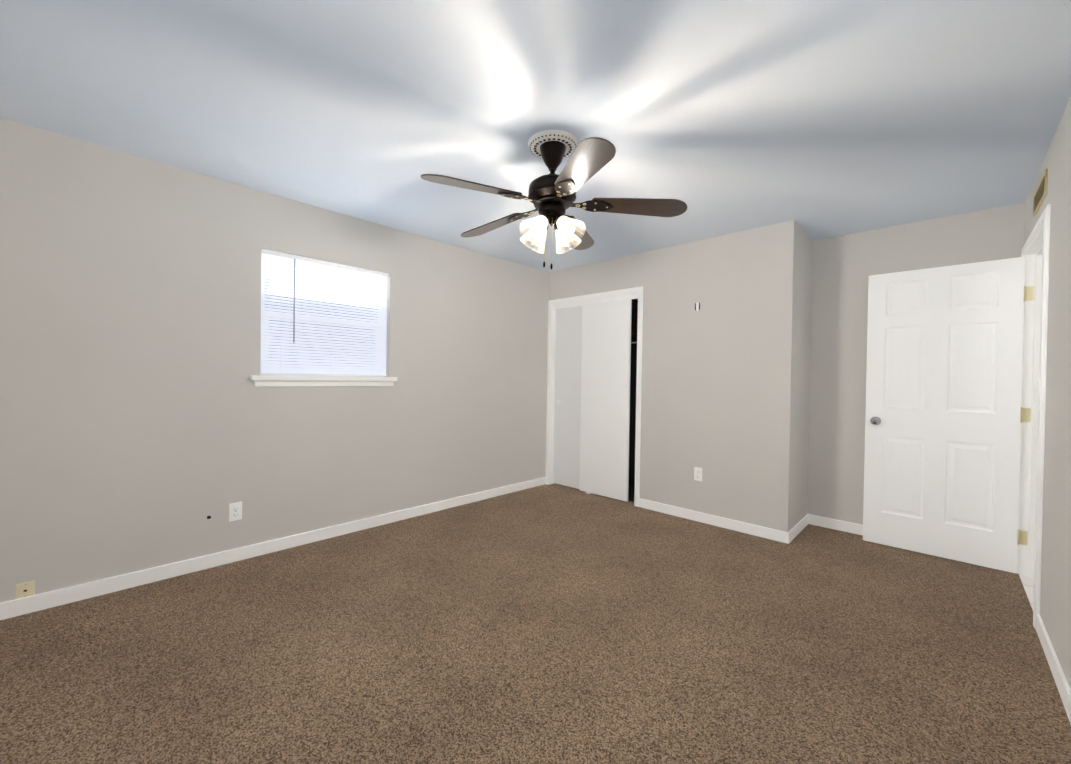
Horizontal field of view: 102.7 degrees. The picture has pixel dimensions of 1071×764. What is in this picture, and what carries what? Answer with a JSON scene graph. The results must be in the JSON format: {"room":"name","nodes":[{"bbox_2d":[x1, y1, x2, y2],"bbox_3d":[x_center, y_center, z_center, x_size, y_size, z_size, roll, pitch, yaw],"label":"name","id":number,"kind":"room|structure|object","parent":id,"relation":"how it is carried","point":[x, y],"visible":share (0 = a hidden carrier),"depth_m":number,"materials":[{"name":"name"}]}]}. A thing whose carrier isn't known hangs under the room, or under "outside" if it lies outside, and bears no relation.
{"room":"empty bedroom","nodes":[
{"label":"empty bedroom","id":0,"kind":"room"},
{"bbox_2d":[0,117,548,602],"bbox_3d":[-1.058,-0.050,3.791,0.140,2.440,4.880,1,1,44],"label":"wall","id":1,"kind":"structure","parent":0,"point":[144,423],"depth_m":2.63,"materials":[{"name":"paint"}]},
{"bbox_2d":[16,580,34,598],"bbox_3d":[-2.557,1.045,2.147,0.007,0.080,0.062,1,1,44],"label":"phone jack","id":2,"kind":"object","parent":1,"relation":"attached to","point":[25,589],"visible":1,"depth_m":2.15,"materials":[{"name":"beige plastic"}]},
{"bbox_2d":[229,502,241,521],"bbox_3d":[-1.945,0.841,2.780,0.008,0.115,0.070,1,1,44],"label":"outlet","id":3,"kind":"object","parent":1,"relation":"attached to","point":[235,511],"visible":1,"depth_m":2.78,"materials":[{"name":"white plastic"}]},
{"bbox_2d":[0,477,545,619],"bbox_3d":[-1.291,1.127,3.468,0.013,0.085,4.100,1,1,44],"label":"baseboard","id":4,"kind":"structure","parent":1,"relation":"attached to","point":[32,603],"depth_m":2.71,"materials":[{"name":"white wood"}]},
{"bbox_2d":[250,254,397,386],"bbox_3d":[-1.552,-0.432,3.228,0.172,0.930,1.030,1,1,44],"label":"window","id":5,"kind":"structure","parent":1,"relation":"in","point":[295,381],"depth_m":3.16,"materials":[{"name":"white"}]},
{"bbox_2d":[260,249,388,375],"bbox_3d":[-1.538,-0.471,3.215,0.050,0.847,0.908,1,1,44],"label":"window blind","id":6,"kind":"object","parent":5,"relation":"attached to","point":[277,362],"visible":0.88,"depth_m":3.17,"materials":[{"name":"white plastic"}]},
{"bbox_2d":[0,483,1070,763],"bbox_3d":[0.204,1.232,2.480,3.821,0.060,5.020,1,1,44],"label":"floor carpet","id":7,"kind":"object","parent":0,"point":[554,623],"visible":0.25,"depth_m":1.89,"materials":[{"name":"brown carpet"}]},
{"bbox_2d":[0,0,1070,271],"bbox_3d":[0.966,-1.255,2.332,5.040,0.060,5.840,1,1,44],"label":"ceiling","id":8,"kind":"structure","parent":0,"point":[822,118],"depth_m":1.88,"materials":[{"name":"paint"}]},
{"bbox_2d":[421,130,686,269],"bbox_3d":[0.042,-0.907,2.254,1.280,0.662,1.313,1,1,44],"label":"fan","id":9,"kind":"object","parent":8,"relation":"hanging from","point":[551,197],"visible":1,"depth_m":2.16,"materials":[{"name":"brown wood"}]},
{"bbox_2d":[628,299,637,501],"bbox_3d":[0.902,-0.028,4.726,1.400,2.440,0.540,1,1,44],"label":"wall","id":10,"kind":"structure","parent":0,"point":[633,375],"depth_m":4.89,"materials":[{"name":"black"}]},
{"bbox_2d":[631,332,636,343],"bbox_3d":[0.941,-0.469,4.825,1.294,0.120,0.335,1,1,44],"label":"shelf","id":11,"kind":"object","parent":10,"relation":"attached to","point":[633,334],"depth_m":4.60,"materials":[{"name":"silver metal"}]},
{"bbox_2d":[549,220,796,531],"bbox_3d":[1.068,-0.020,4.124,2.473,2.440,0.100,1,1,44],"label":"wall","id":12,"kind":"structure","parent":0,"point":[717,399],"depth_m":3.61,"materials":[{"name":"paint"}]},
{"bbox_2d":[553,306,581,488],"bbox_3d":[0.440,0.158,4.757,0.584,2.028,0.032,1,1,44],"label":"closet door","id":13,"kind":"structure","parent":12,"relation":"in","point":[567,393],"depth_m":4.81,"materials":[{"name":"white wood"}]},
{"bbox_2d":[546,286,642,506],"bbox_3d":[0.607,0.131,4.555,1.214,2.115,0.117,1,1,44],"label":"trim","id":14,"kind":"structure","parent":12,"relation":"attached to","point":[609,296],"depth_m":4.57,"materials":[{"name":"white wood"}]},
{"bbox_2d":[579,299,631,501],"bbox_3d":[0.714,0.166,4.439,0.592,2.028,0.028,1,1,44],"label":"closet door","id":15,"kind":"structure","parent":12,"relation":"in","point":[605,395],"depth_m":4.41,"materials":[{"name":"white wood"}]},
{"bbox_2d":[695,303,699,310],"bbox_3d":[1.408,-0.656,3.723,0.040,0.068,0.014,1,1,44],"label":"bracket","id":16,"kind":"object","parent":12,"relation":"attached to","point":[697,306],"visible":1,"depth_m":3.73,"materials":[{"name":"white"}]},
{"bbox_2d":[694,467,701,480],"bbox_3d":[1.411,0.799,3.717,0.070,0.115,0.008,1,1,44],"label":"outlet","id":17,"kind":"object","parent":12,"relation":"attached to","point":[697,473],"visible":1,"depth_m":3.72,"materials":[{"name":"white plastic"}]},
{"bbox_2d":[640,498,791,543],"bbox_3d":[1.457,1.168,3.666,1.264,0.085,0.013,1,1,44],"label":"baseboard","id":18,"kind":"structure","parent":12,"relation":"attached to","point":[760,531],"depth_m":3.57,"materials":[{"name":"white wood"}]},
{"bbox_2d":[791,224,812,528],"bbox_3d":[2.146,0.002,3.535,0.100,2.440,0.540,1,1,44],"label":"wall","id":19,"kind":"structure","parent":0,"point":[802,375],"depth_m":3.48,"materials":[{"name":"paint"}]},
{"bbox_2d":[792,514,811,539],"bbox_3d":[2.127,1.180,3.463,0.013,0.085,0.600,1,1,44],"label":"baseboard","id":20,"kind":"structure","parent":19,"relation":"attached to","point":[806,520],"depth_m":3.51,"materials":[{"name":"white wood"}]},
{"bbox_2d":[807,203,1024,524],"bbox_3d":[2.010,-0.006,4.136,3.817,2.440,0.140,1,1,44],"label":"wall","id":21,"kind":"structure","parent":0,"point":[845,267],"depth_m":3.49,"materials":[{"name":"paint"}]},
{"bbox_2d":[812,515,862,534],"bbox_3d":[2.775,1.192,3.279,1.204,0.085,0.030,1,1,44],"label":"baseboard","id":22,"kind":"structure","parent":21,"relation":"attached to","point":[849,527],"depth_m":3.55,"materials":[{"name":"white wood"}]},
{"bbox_2d":[1019,574,1033,609],"bbox_3d":[3.082,1.282,1.843,1.219,0.060,3.600,1,1,44],"label":"floor","id":23,"kind":"structure","parent":0,"point":[1028,583],"depth_m":2.60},
{"bbox_2d":[1024,98,1070,688],"bbox_3d":[1.651,0.017,1.102,0.140,2.440,4.740,1,1,44],"label":"wall","id":24,"kind":"structure","parent":0,"point":[1055,603],"depth_m":1.89,"materials":[{"name":"paint"}]},
{"bbox_2d":[863,257,1033,572],"bbox_3d":[2.850,0.209,3.015,0.838,2.033,0.179,1,1,44],"label":"door","id":25,"kind":"structure","parent":24,"relation":"in","point":[946,414],"depth_m":2.98,"materials":[{"name":"white wood"}]},
{"bbox_2d":[1016,204,1050,628],"bbox_3d":[2.905,0.183,2.420,0.169,2.123,0.946,1,1,44],"label":"door frame","id":26,"kind":"structure","parent":24,"relation":"attached to","point":[1035,250],"depth_m":2.72,"materials":[{"name":"white wood"}]},
{"bbox_2d":[1033,169,1047,216],"bbox_3d":[2.767,-1.028,2.351,0.011,0.130,0.420,1,1,44],"label":"air vent","id":27,"kind":"object","parent":24,"relation":"in","point":[1039,195],"visible":1,"depth_m":2.31,"materials":[{"name":"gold metal"}]},
{"bbox_2d":[1036,614,1070,723],"bbox_3d":[1.223,1.191,0.795,0.013,0.085,3.715,1,1,44],"label":"baseboard","id":28,"kind":"structure","parent":24,"relation":"attached to","point":[1061,682],"depth_m":1.78,"materials":[{"name":"white wood"}]},
{"label":"outside","id":29,"kind":"structure","parent":0,"visible":0},
{"bbox_2d":[265,260,377,366],"bbox_3d":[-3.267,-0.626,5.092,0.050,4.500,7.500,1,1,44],"label":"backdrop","id":30,"kind":"structure","parent":29,"point":[319,307],"depth_m":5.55,"materials":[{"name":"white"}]}
]}

